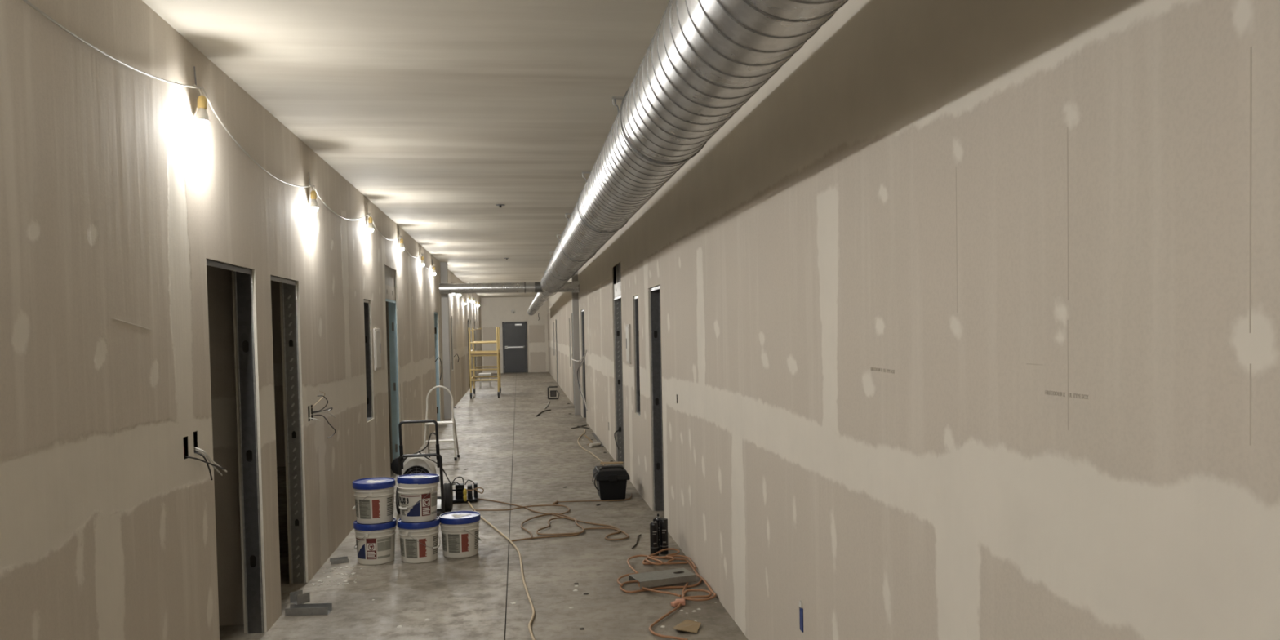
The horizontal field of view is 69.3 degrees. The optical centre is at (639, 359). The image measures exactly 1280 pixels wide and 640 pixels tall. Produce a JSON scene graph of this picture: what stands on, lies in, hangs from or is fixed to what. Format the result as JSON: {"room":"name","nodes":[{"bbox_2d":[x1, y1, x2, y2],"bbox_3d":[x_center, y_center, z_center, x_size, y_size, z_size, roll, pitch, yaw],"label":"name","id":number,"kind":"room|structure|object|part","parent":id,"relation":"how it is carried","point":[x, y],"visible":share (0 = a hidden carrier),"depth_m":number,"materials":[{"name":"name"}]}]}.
{"room":"unfinished building corridor","nodes":[
{"label":"unfinished building corridor","id":0,"kind":"room"},
{"bbox_2d":[206,265,244,626],"bbox_3d":[-3.922,0.073,5.279,3.188,3.094,0.001,-1,2,-7],"label":"doorway","id":1,"kind":"structure","parent":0,"point":[220,285],"depth_m":5.49,"materials":[{"name":"paint"}]},
{"bbox_2d":[0,0,482,639],"bbox_3d":[-3.636,-0.285,15.810,0.126,3.094,44.300,-1,2,-7],"label":"wall","id":2,"kind":"structure","parent":0,"point":[116,206],"depth_m":3.90,"materials":[{"name":"paint"}]},
{"bbox_2d":[182,436,225,470],"bbox_3d":[-2.023,0.436,4.252,0.083,0.191,0.308,0,2,21],"label":"outlet box","id":3,"kind":"object","parent":2,"relation":"attached to","point":[184,455],"visible":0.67,"depth_m":4.18,"materials":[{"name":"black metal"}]},
{"bbox_2d":[193,433,226,479],"bbox_3d":[-2.029,0.447,4.334,0.092,0.238,0.242,0,2,37],"label":"outlet box","id":4,"kind":"object","parent":2,"relation":"attached to","point":[200,451],"visible":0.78,"depth_m":4.30,"materials":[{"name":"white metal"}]},
{"bbox_2d":[22,0,478,302],"bbox_3d":[-3.571,-1.571,15.751,22.229,0.455,31.605,-3,3,-43],"label":"work light","id":5,"kind":"object","parent":2,"relation":"attached to","point":[202,118],"depth_m":4.35,"materials":[{"name":"white paint"}]},
{"bbox_3d":[-2.056,-1.150,4.350,0.061,0.071,0.061,-1,-5,-7],"label":"bulb","id":6,"kind":"part","parent":5,"relation":"part of","materials":[{"name":"white glass"}]},
{"bbox_3d":[-2.054,-1.099,4.346,0.060,0.034,0.060,-1,-5,-7],"label":"bulb","id":7,"kind":"part","parent":5,"relation":"part of","materials":[{"name":"white glass"}]},
{"bbox_2d":[197,94,207,109],"bbox_3d":[-2.058,-1.208,4.356,0.042,0.065,0.042,-1,-5,-7],"label":"bulb","id":8,"kind":"object","parent":5,"relation":"attached to","point":[202,100],"depth_m":4.34,"materials":[{"name":"yellow glass"}]},
{"bbox_3d":[-3.570,-1.561,15.750,0.042,0.475,38.604,-1,2,-7],"label":"light cord","id":9,"kind":"part","parent":5,"relation":"part of","materials":[{"name":"white plastic"}]},
{"bbox_3d":[-2.367,-1.169,6.718,0.063,0.207,0.061,-1,0,-7],"label":"work light","id":10,"kind":"part","parent":5,"relation":"part of","materials":[{"name":"plastic"}]},
{"bbox_2d":[310,190,316,199],"bbox_3d":[-2.366,-1.192,6.718,0.042,0.065,0.042,-1,0,-7],"label":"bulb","id":11,"kind":"object","parent":5,"relation":"attached to","point":[313,194],"depth_m":6.70,"materials":[{"name":"yellow glass"}]},
{"bbox_3d":[-2.365,-1.134,6.718,0.061,0.071,0.061,-1,0,-7],"label":"bulb","id":12,"kind":"part","parent":5,"relation":"part of","materials":[{"name":"white glass"}]},
{"bbox_3d":[-2.364,-1.082,6.719,0.060,0.034,0.060,-1,0,-7],"label":"bulb","id":13,"kind":"part","parent":5,"relation":"part of","materials":[{"name":"white glass"}]},
{"bbox_3d":[-2.711,-1.380,9.319,0.060,0.208,0.060,0,2,26],"label":"work light","id":14,"kind":"part","parent":5,"relation":"part of","materials":[{"name":"plastic"}]},
{"bbox_2d":[368,216,372,222],"bbox_3d":[-2.712,-1.402,9.323,0.042,0.065,0.042,-1,-2,-7],"label":"socket","id":15,"kind":"object","parent":5,"relation":"attached to","point":[370,220],"depth_m":9.31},
{"bbox_3d":[-2.710,-1.344,9.322,0.061,0.071,0.061,-1,-2,-7],"label":"bulb","id":16,"kind":"part","parent":5,"relation":"part of","materials":[{"name":"white glass"}]},
{"bbox_3d":[-3.040,-1.487,11.816,0.060,0.208,0.061,-3,3,-42],"label":"work light","id":17,"kind":"part","parent":5,"relation":"part of","materials":[{"name":"yellow plastic"}]},
{"bbox_3d":[-3.378,-1.546,14.392,0.060,0.207,0.060,-1,2,4],"label":"work light","id":18,"kind":"part","parent":5,"relation":"part of","materials":[{"name":"plastic"}]},
{"bbox_3d":[-3.639,-1.588,16.376,0.060,0.208,0.062,-3,3,-42],"label":"work light","id":19,"kind":"part","parent":5,"relation":"part of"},
{"bbox_2d":[307,406,319,421],"bbox_3d":[-2.372,0.388,6.622,0.080,0.121,0.166,-1,2,16],"label":"outlet box","id":20,"kind":"object","parent":2,"relation":"attached to","point":[308,406],"visible":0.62,"depth_m":6.61,"materials":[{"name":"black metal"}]},
{"bbox_2d":[311,391,335,438],"bbox_3d":[-2.346,0.407,6.826,0.130,0.364,0.388,-1,2,8],"label":"outlet box","id":21,"kind":"object","parent":2,"relation":"attached to","point":[312,406],"visible":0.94,"depth_m":6.77,"materials":[{"name":"black metal"}]},
{"bbox_2d":[373,328,381,370],"bbox_3d":[-2.764,-0.105,9.764,0.029,0.435,0.360,-1,2,-7],"label":"wall panel","id":22,"kind":"object","parent":2,"relation":"attached to","point":[376,333],"visible":1,"depth_m":9.66,"materials":[{"name":"paint"}]},
{"bbox_3d":[-2.758,-0.105,9.765,0.006,0.385,0.310,-1,2,-7],"label":"panel door","id":23,"kind":"part","parent":22,"relation":"part of","materials":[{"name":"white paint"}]},
{"bbox_2d":[435,357,442,379],"bbox_3d":[-3.668,0.170,16.956,0.045,0.424,0.860,-1,2,-5],"label":"loose cable","id":24,"kind":"object","parent":2,"relation":"attached to","point":[437,357],"visible":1,"depth_m":17.17,"materials":[{"name":"black plastic"}]},
{"bbox_2d":[440,262,451,418],"bbox_3d":[-3.842,-0.366,18.353,0.130,3.094,0.160,-1,2,-7],"label":"trim","id":25,"kind":"structure","parent":2,"relation":"attached to","point":[443,265],"depth_m":18.28,"materials":[{"name":"grey metal"}]},
{"bbox_2d":[271,280,391,466],"bbox_3d":[-4.816,-0.137,12.077,3.188,3.094,0.001,-1,2,-7],"label":"wall","id":26,"kind":"structure","parent":0,"point":[275,286],"depth_m":12.11,"materials":[{"name":"paint"}]},
{"bbox_2d":[142,0,669,297],"bbox_3d":[-2.280,-1.889,15.938,9.500,0.050,45.100,-1,2,-7],"label":"ceiling","id":27,"kind":"structure","parent":0,"point":[441,113],"depth_m":5.32,"materials":[{"name":"paint"}]},
{"bbox_2d":[582,171,591,182],"bbox_3d":[-0.465,-1.486,8.107,0.080,0.302,0.024,-1,2,-7],"label":"hanger","id":28,"kind":"object","parent":27,"relation":"hanging from","point":[583,172],"visible":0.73,"depth_m":8.10,"materials":[{"name":"metal"}]},
{"bbox_2d":[612,96,623,111],"bbox_3d":[-0.122,-1.406,5.500,0.080,0.302,0.024,-1,2,-7],"label":"hanger","id":29,"kind":"object","parent":27,"relation":"hanging from","point":[615,98],"visible":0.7,"depth_m":5.49,"materials":[{"name":"metal"}]},
{"bbox_3d":[-1.160,-1.650,13.399,0.080,0.302,0.024,-1,2,-7],"label":"hanger","id":30,"kind":"object","parent":27,"relation":"hanging from","visible":0},
{"bbox_2d":[439,0,848,315],"bbox_3d":[-2.154,-1.284,15.067,2.769,0.532,39.502,-1,2,-7],"label":"ventilation duct","id":31,"kind":"object","parent":30,"relation":"hanging from","point":[704,60],"visible":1,"depth_m":3.09,"materials":[{"name":"metal"}]},
{"bbox_2d":[219,372,747,639],"bbox_3d":[-2.218,1.277,16.044,9.600,0.100,45.300,-1,2,-7],"label":"floor","id":32,"kind":"structure","parent":0,"point":[518,456],"depth_m":6.80,"materials":[{"name":"concrete"}]},
{"bbox_2d":[284,603,332,615],"bbox_3d":[-2.050,1.547,5.734,0.260,0.046,0.090,-1,2,-2],"label":"track offcut","id":33,"kind":"object","parent":32,"relation":"on","point":[307,609],"visible":1,"depth_m":5.69,"materials":[{"name":"grey metal"}]},
{"bbox_2d":[289,589,310,604],"bbox_3d":[-2.134,1.493,5.812,0.090,0.061,0.085,1,3,42],"label":"track offcut","id":34,"kind":"object","parent":33,"relation":"on","point":[297,597],"visible":1,"depth_m":5.80,"materials":[{"name":"grey metal"}]},
{"bbox_2d":[312,564,362,586],"bbox_3d":[-2.140,1.539,6.603,0.303,0.004,0.553,-1,2,-7],"label":"crumbs","id":35,"kind":"object","parent":32,"relation":"on","point":[313,584],"visible":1,"depth_m":6.58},
{"bbox_2d":[329,555,348,564],"bbox_3d":[-2.269,1.518,6.995,0.130,0.029,0.090,-2,2,-23],"label":"track offcut","id":36,"kind":"object","parent":32,"relation":"on","point":[341,559],"visible":1,"depth_m":6.97,"materials":[{"name":"grey metal"}]},
{"bbox_2d":[353,517,396,564],"bbox_3d":[-2.004,1.373,7.014,0.320,0.306,0.316,-1,2,1],"label":"bucket","id":37,"kind":"object","parent":32,"relation":"on","point":[375,543],"visible":0.88,"depth_m":6.89,"materials":[{"name":"white plastic"}]},
{"bbox_2d":[352,477,395,524],"bbox_3d":[-2.010,1.069,7.009,0.320,0.306,0.317,-1,2,-9],"label":"bucket","id":38,"kind":"object","parent":37,"relation":"on","point":[374,496],"visible":1,"depth_m":6.89,"materials":[{"name":"plastic"}]},
{"bbox_3d":[-2.010,0.938,7.005,0.314,0.044,0.314,-1,2,-9],"label":"lid","id":39,"kind":"part","parent":38,"relation":"part of","materials":[{"name":"blue plastic"}]},
{"bbox_3d":[-2.003,1.242,7.010,0.314,0.044,0.314,-1,2,1],"label":"lid","id":40,"kind":"part","parent":37,"relation":"part of","materials":[{"name":"blue plastic"}]},
{"bbox_2d":[397,515,439,563],"bbox_3d":[-1.677,1.365,7.037,0.314,0.306,0.314,-2,2,-13],"label":"bucket","id":41,"kind":"object","parent":32,"relation":"on","point":[419,541],"visible":0.9,"depth_m":6.92,"materials":[{"name":"plastic"}]},
{"bbox_2d":[396,473,439,522],"bbox_3d":[-1.685,1.046,7.041,0.329,0.335,0.322,-2,2,-35],"label":"bucket","id":42,"kind":"object","parent":41,"relation":"on","point":[417,492],"visible":1,"depth_m":6.92,"materials":[{"name":"plastic"}]},
{"bbox_2d":[401,502,408,515],"bbox_3d":[-1.758,1.121,6.924,0.075,0.090,0.007,0,2,36],"label":"print","id":43,"kind":"object","parent":42,"relation":"attached to","point":[404,505],"depth_m":6.92},
{"bbox_3d":[-1.683,0.909,7.043,0.314,0.048,0.314,0,-1,-35],"label":"lid","id":44,"kind":"part","parent":42,"relation":"part of","materials":[{"name":"blue plastic"}]},
{"bbox_3d":[-1.679,1.234,7.032,0.314,0.044,0.314,-2,2,-13],"label":"lid","id":45,"kind":"part","parent":41,"relation":"part of","materials":[{"name":"blue plastic"}]},
{"bbox_2d":[391,419,455,514],"bbox_3d":[-2.093,1.003,8.814,0.605,0.927,0.878,-1,2,-7],"label":"cart","id":46,"kind":"object","parent":32,"relation":"on","point":[418,462],"visible":0.62,"depth_m":8.75,"materials":[{"name":"black metal"}]},
{"bbox_2d":[404,468,428,474],"bbox_3d":[-2.111,1.144,8.756,0.260,0.260,0.008,-1,2,-7],"label":"grille","id":47,"kind":"object","parent":46,"relation":"attached to","point":[406,471],"depth_m":8.76,"materials":[{"name":"black plastic"}]},
{"bbox_3d":[-2.010,0.775,8.441,0.349,0.450,0.112,-1,2,-7],"label":"handle","id":48,"kind":"part","parent":46,"relation":"part of","materials":[{"name":"black metal"}]},
{"bbox_3d":[-2.013,1.154,8.538,0.397,0.588,0.165,-1,2,-7],"label":"frame","id":49,"kind":"part","parent":46,"relation":"part of","materials":[{"name":"black metal"}]},
{"bbox_2d":[423,385,459,460],"bbox_3d":[-2.696,0.854,12.516,0.465,1.005,0.374,-1,2,-7],"label":"step ladder","id":50,"kind":"object","parent":32,"relation":"on","point":[453,422],"visible":0.91,"depth_m":12.41,"materials":[{"name":"metal"}]},
{"bbox_3d":[-2.870,1.067,12.562,0.022,0.548,0.241,-2,2,-11],"label":"leg","id":51,"kind":"part","parent":50,"relation":"part of","materials":[{"name":"paint"}]},
{"bbox_3d":[-2.501,1.058,12.610,0.022,0.548,0.242,-1,2,0],"label":"leg","id":52,"kind":"part","parent":50,"relation":"part of","materials":[{"name":"paint"}]},
{"bbox_2d":[439,511,481,558],"bbox_3d":[-1.389,1.355,7.176,0.320,0.306,0.317,-2,2,-15],"label":"bucket","id":53,"kind":"object","parent":32,"relation":"on","point":[460,529],"visible":1,"depth_m":7.06,"materials":[{"name":"plastic"}]},
{"bbox_3d":[-1.394,1.224,7.170,0.314,0.044,0.314,-2,2,-15],"label":"lid","id":54,"kind":"part","parent":53,"relation":"part of","materials":[{"name":"blue plastic"}]},
{"bbox_2d":[452,476,484,502],"bbox_3d":[-1.754,1.302,9.379,0.352,0.254,0.274,-1,2,-7],"label":"box","id":55,"kind":"object","parent":32,"relation":"on","point":[460,491],"visible":0.96,"depth_m":9.36,"materials":[{"name":"black plastic"}]},
{"bbox_2d":[455,483,464,498],"bbox_3d":[-1.828,1.339,9.408,0.085,0.145,0.090,-1,2,-7],"label":"receptacle","id":56,"kind":"object","parent":55,"relation":"attached to","point":[460,487],"depth_m":9.36,"materials":[{"name":"black plastic"}]},
{"bbox_3d":[-1.790,1.418,9.405,0.280,0.023,0.220,-1,2,-7],"label":"plate","id":57,"kind":"part","parent":55,"relation":"part of","materials":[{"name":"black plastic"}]},
{"bbox_2d":[466,484,472,498],"bbox_3d":[-1.726,1.343,9.401,0.045,0.135,0.090,-1,2,-7],"label":"receptacle","id":58,"kind":"object","parent":55,"relation":"attached to","point":[469,486],"depth_m":9.36,"materials":[{"name":"black plastic"}]},
{"bbox_2d":[473,483,477,497],"bbox_3d":[-1.676,1.337,9.458,0.034,0.140,0.090,-1,2,-7],"label":"receptacle","id":59,"kind":"object","parent":55,"relation":"attached to","point":[475,485],"depth_m":9.41,"materials":[{"name":"black plastic"}]},
{"bbox_2d":[468,327,501,398],"bbox_3d":[-4.112,0.066,24.638,0.760,1.820,1.928,-1,2,-7],"label":"scaffold","id":60,"kind":"object","parent":32,"relation":"on","point":[496,353],"visible":1,"depth_m":23.76,"materials":[{"name":"yellow metal"}]},
{"bbox_3d":[-4.343,0.032,23.698,0.046,1.680,0.048,-1,2,-7],"label":"post","id":61,"kind":"part","parent":60,"relation":"part of","materials":[{"name":"metal"}]},
{"bbox_3d":[-4.577,-0.023,25.482,0.046,1.680,0.048,-1,2,-7],"label":"post","id":62,"kind":"part","parent":60,"relation":"part of","materials":[{"name":"yellow metal"}]},
{"bbox_3d":[-4.000,-0.181,23.737,0.700,0.070,0.020,-1,2,-7],"label":"rail","id":63,"kind":"part","parent":60,"relation":"part of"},
{"bbox_3d":[-3.649,0.015,23.789,0.046,1.680,0.048,-1,2,-7],"label":"post","id":64,"kind":"part","parent":60,"relation":"part of","materials":[{"name":"yellow metal"}]},
{"bbox_3d":[-3.883,-0.040,25.573,0.046,1.680,0.048,-1,2,-7],"label":"post","id":65,"kind":"part","parent":60,"relation":"part of","materials":[{"name":"yellow metal"}]},
{"bbox_2d":[478,373,491,387],"bbox_3d":[-4.789,0.645,28.654,0.380,0.420,0.400,-1,2,-7],"label":"stool","id":66,"kind":"object","parent":32,"relation":"on","point":[479,374],"visible":0.96,"depth_m":28.48,"materials":[{"name":"white paint"}]},
{"bbox_3d":[-4.793,0.465,28.648,0.380,0.060,0.400,-1,2,-7],"label":"seat","id":67,"kind":"part","parent":66,"relation":"part of","materials":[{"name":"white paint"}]},
{"bbox_2d":[467,501,535,639],"bbox_3d":[-1.046,1.484,7.154,0.232,0.035,4.614,-2,2,-15],"label":"extension cord","id":68,"kind":"object","parent":32,"relation":"on","point":[469,504],"visible":0.95,"depth_m":6.46,"materials":[{"name":"beige rubber"}]},
{"bbox_2d":[473,497,629,542],"bbox_3d":[-0.945,1.440,8.521,0.959,0.027,2.456,-2,2,-22],"label":"extension cord","id":69,"kind":"object","parent":32,"relation":"on","point":[557,535],"visible":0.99,"depth_m":8.11,"materials":[{"name":"orange rubber"}]},
{"bbox_3d":[-1.060,1.450,8.302,0.916,0.018,1.421,-1,2,-7],"label":"cord","id":70,"kind":"part","parent":69,"relation":"part of","materials":[{"name":"rubber"}]},
{"bbox_3d":[-0.717,1.444,8.170,0.408,0.019,0.939,-1,2,-7],"label":"cord","id":71,"kind":"part","parent":69,"relation":"part of","materials":[{"name":"orange rubber"}]},
{"bbox_2d":[547,386,559,399],"bbox_3d":[-2.153,0.827,23.043,0.296,0.322,0.238,-1,2,-7],"label":"lamp","id":72,"kind":"object","parent":32,"relation":"on","point":[553,393],"visible":1,"depth_m":22.93,"materials":[{"name":"black plastic"}]},
{"bbox_2d":[571,424,589,428],"bbox_3d":[-1.061,1.185,16.271,0.311,0.021,0.567,-1,2,-7],"label":"scrap","id":73,"kind":"object","parent":32,"relation":"on","point":[584,424],"visible":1,"depth_m":16.20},
{"bbox_2d":[577,429,604,466],"bbox_3d":[-0.796,1.267,13.706,0.220,0.019,4.294,-1,2,-7],"label":"extension cord","id":74,"kind":"object","parent":32,"relation":"on","point":[584,429],"visible":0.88,"depth_m":13.11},
{"bbox_2d":[552,493,631,504],"bbox_3d":[-0.427,1.407,9.269,0.927,0.028,0.289,-2,2,-28],"label":"extension cord","id":75,"kind":"object","parent":32,"relation":"on","point":[557,501],"visible":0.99,"depth_m":9.23,"materials":[{"name":"orange rubber"}]},
{"bbox_2d":[588,441,600,447],"bbox_3d":[-0.649,1.248,13.604,0.056,0.055,0.280,0,2,32],"label":"tube","id":76,"kind":"object","parent":32,"relation":"on","point":[598,443],"visible":1,"depth_m":13.54,"materials":[{"name":"white paint"}]},
{"bbox_2d":[591,432,604,447],"bbox_3d":[-0.659,1.242,14.392,0.030,0.018,1.780,-1,2,-7],"label":"metal strip","id":77,"kind":"object","parent":32,"relation":"on","point":[593,433],"visible":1,"depth_m":14.38,"materials":[{"name":"grey metal"}]},
{"bbox_2d":[591,465,630,500],"bbox_3d":[-0.317,1.243,9.484,0.379,0.334,0.494,-1,2,-7],"label":"box","id":78,"kind":"object","parent":32,"relation":"on","point":[611,480],"visible":1,"depth_m":9.30,"materials":[{"name":"black plastic"}]},
{"bbox_2d":[600,461,622,464],"bbox_3d":[-0.297,1.074,9.606,0.250,0.008,0.150,-1,2,-7],"label":"scrap","id":79,"kind":"object","parent":78,"relation":"on","point":[621,462],"visible":1,"depth_m":9.56,"materials":[{"name":"brown wood"}]},
{"bbox_3d":[-0.300,1.159,9.492,0.339,0.090,0.478,-1,2,-7],"label":"lid","id":80,"kind":"part","parent":78,"relation":"part of","materials":[{"name":"black plastic"}]},
{"bbox_3d":[-0.287,1.104,9.381,0.252,0.051,0.022,-1,2,-7],"label":"carry handle","id":81,"kind":"part","parent":78,"relation":"part of","materials":[{"name":"black plastic"}]},
{"bbox_2d":[631,533,640,548],"bbox_3d":[-0.026,1.464,7.454,0.026,0.013,0.488,-1,2,7],"label":"stick","id":82,"kind":"object","parent":32,"relation":"on","point":[638,535],"visible":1,"depth_m":7.46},
{"bbox_2d":[649,518,658,555],"bbox_3d":[0.108,1.346,7.019,0.067,0.276,0.067,-1,2,-7],"label":"spray can","id":83,"kind":"object","parent":32,"relation":"on","point":[654,526],"visible":0.92,"depth_m":6.99,"materials":[{"name":"black metal"}]},
{"bbox_2d":[654,513,662,551],"bbox_3d":[0.142,1.335,7.144,0.067,0.288,0.067,-1,2,-7],"label":"spray can","id":84,"kind":"object","parent":32,"relation":"on","point":[657,517],"visible":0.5,"depth_m":7.11,"materials":[{"name":"black metal"}]},
{"bbox_2d":[658,518,668,554],"bbox_3d":[0.181,1.348,7.058,0.067,0.267,0.067,-1,2,-7],"label":"spray can","id":85,"kind":"object","parent":32,"relation":"on","point":[663,522],"visible":1,"depth_m":7.03,"materials":[{"name":"black metal"}]},
{"bbox_2d":[617,547,716,639],"bbox_3d":[0.164,1.490,6.032,0.591,0.051,1.964,-1,2,-7],"label":"extension cord","id":86,"kind":"object","parent":32,"relation":"on","point":[677,602],"visible":0.98,"depth_m":6.09,"materials":[{"name":"orange rubber"}]},
{"bbox_3d":[-0.101,1.480,6.245,0.093,0.018,0.308,0,2,21],"label":"cord","id":87,"kind":"part","parent":86,"relation":"part of","materials":[{"name":"orange rubber"}]},
{"bbox_3d":[0.099,1.488,6.013,0.146,0.018,0.457,-2,2,-26],"label":"cord","id":88,"kind":"part","parent":86,"relation":"part of","materials":[{"name":"orange rubber"}]},
{"bbox_3d":[0.110,1.492,6.479,0.579,0.019,0.903,-1,2,-7],"label":"cord","id":89,"kind":"part","parent":86,"relation":"part of","materials":[{"name":"orange rubber"}]},
{"bbox_3d":[0.147,1.458,6.632,0.467,0.019,0.483,-1,2,-7],"label":"cord","id":90,"kind":"part","parent":86,"relation":"part of","materials":[{"name":"orange rubber"}]},
{"bbox_2d":[628,567,696,588],"bbox_3d":[0.150,1.460,6.190,0.405,0.043,0.200,-2,2,-22],"label":"stud offcut","id":91,"kind":"object","parent":86,"relation":"on","point":[659,578],"visible":1,"depth_m":6.14,"materials":[{"name":"metal"}]},
{"bbox_3d":[0.164,1.448,6.809,0.214,0.018,0.463,-1,2,14],"label":"cord","id":92,"kind":"part","parent":86,"relation":"part of","materials":[{"name":"orange rubber"}]},
{"bbox_3d":[0.156,1.523,5.392,0.213,0.018,0.675,-1,2,0],"label":"cord","id":93,"kind":"part","parent":86,"relation":"part of","materials":[{"name":"orange rubber"}]},
{"bbox_3d":[0.281,1.494,6.069,0.126,0.019,0.600,-1,2,-7],"label":"cord","id":94,"kind":"part","parent":86,"relation":"part of","materials":[{"name":"orange rubber"}]},
{"bbox_3d":[0.356,1.494,5.909,0.199,0.018,0.169,-1,2,-7],"label":"cord","id":95,"kind":"part","parent":86,"relation":"part of","materials":[{"name":"orange rubber"}]},
{"bbox_3d":[0.344,1.486,6.046,0.227,0.019,0.600,-1,2,-7],"label":"cord","id":96,"kind":"part","parent":86,"relation":"part of","materials":[{"name":"orange rubber"}]},
{"bbox_2d":[673,619,701,633],"bbox_3d":[0.267,1.523,5.283,0.141,0.025,0.183,-1,2,14],"label":"scrap","id":97,"kind":"object","parent":32,"relation":"on","point":[687,625],"visible":1,"depth_m":5.27,"materials":[{"name":"beige cardboard"}]},
{"bbox_2d":[480,297,548,373],"bbox_3d":[-5.110,-0.998,37.945,2.950,3.094,0.001,-1,2,-7],"label":"wall","id":98,"kind":"structure","parent":0,"point":[494,310],"depth_m":37.92,"materials":[{"name":"paint"}]},
{"bbox_2d":[502,321,528,373],"bbox_3d":[-5.112,-0.491,37.899,0.990,2.085,0.118,-1,2,-7],"label":"door","id":99,"kind":"structure","parent":98,"relation":"in","point":[514,333],"depth_m":37.91,"materials":[{"name":"metal"}]},
{"bbox_2d":[546,0,1279,639],"bbox_3d":[-0.838,-0.352,16.175,0.126,3.094,44.300,-1,2,-7],"label":"wall","id":100,"kind":"structure","parent":0,"point":[964,324],"depth_m":2.47,"materials":[{"name":"paint"}]},
{"bbox_2d":[571,271,581,414],"bbox_3d":[-1.289,-0.427,18.687,0.115,3.094,0.160,-1,2,-7],"label":"trim","id":101,"kind":"structure","parent":100,"relation":"attached to","point":[575,295],"depth_m":18.62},
{"bbox_2d":[571,350,587,410],"bbox_3d":[-1.195,0.338,17.708,0.091,1.084,2.614,-1,2,-10],"label":"loose cable","id":102,"kind":"object","parent":100,"relation":"hanging from","point":[584,357],"visible":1,"depth_m":17.03,"materials":[{"name":"grey plastic"}]},
{"bbox_2d":[613,429,619,449],"bbox_3d":[-0.293,1.007,11.663,0.073,0.192,0.532,-1,2,0],"label":"loose cable","id":103,"kind":"object","parent":100,"relation":"attached to","point":[619,429],"visible":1,"depth_m":11.72,"materials":[{"name":"black rubber"}]},
{"bbox_2d":[626,324,631,364],"bbox_3d":[-0.130,-0.169,10.205,0.029,0.430,0.290,-1,2,-7],"label":"wall panel","id":104,"kind":"object","parent":100,"relation":"attached to","point":[628,326],"visible":1,"depth_m":10.09,"materials":[{"name":"paint"}]},
{"bbox_3d":[-0.137,-0.169,10.204,0.006,0.380,0.240,-1,2,-7],"label":"panel door","id":105,"kind":"part","parent":104,"relation":"part of","materials":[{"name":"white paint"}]},
{"bbox_2d":[799,600,803,631],"bbox_3d":[0.742,1.135,4.103,0.068,0.141,0.064,-1,2,-7],"label":"outlet box","id":106,"kind":"object","parent":100,"relation":"attached to","point":[800,602],"visible":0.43,"depth_m":4.09,"materials":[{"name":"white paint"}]},
{"bbox_2d":[871,367,894,373],"bbox_3d":[0.815,0.037,3.118,0.001,0.014,0.205,-1,2,-7],"label":"print","id":107,"kind":"object","parent":100,"relation":"attached to","point":[873,370],"depth_m":3.11},
{"bbox_2d":[1044,390,1088,399],"bbox_3d":[0.953,0.079,2.073,0.001,0.010,0.165,-1,2,-7],"label":"print","id":108,"kind":"object","parent":100,"relation":"attached to","point":[1049,394],"depth_m":2.07}
]}

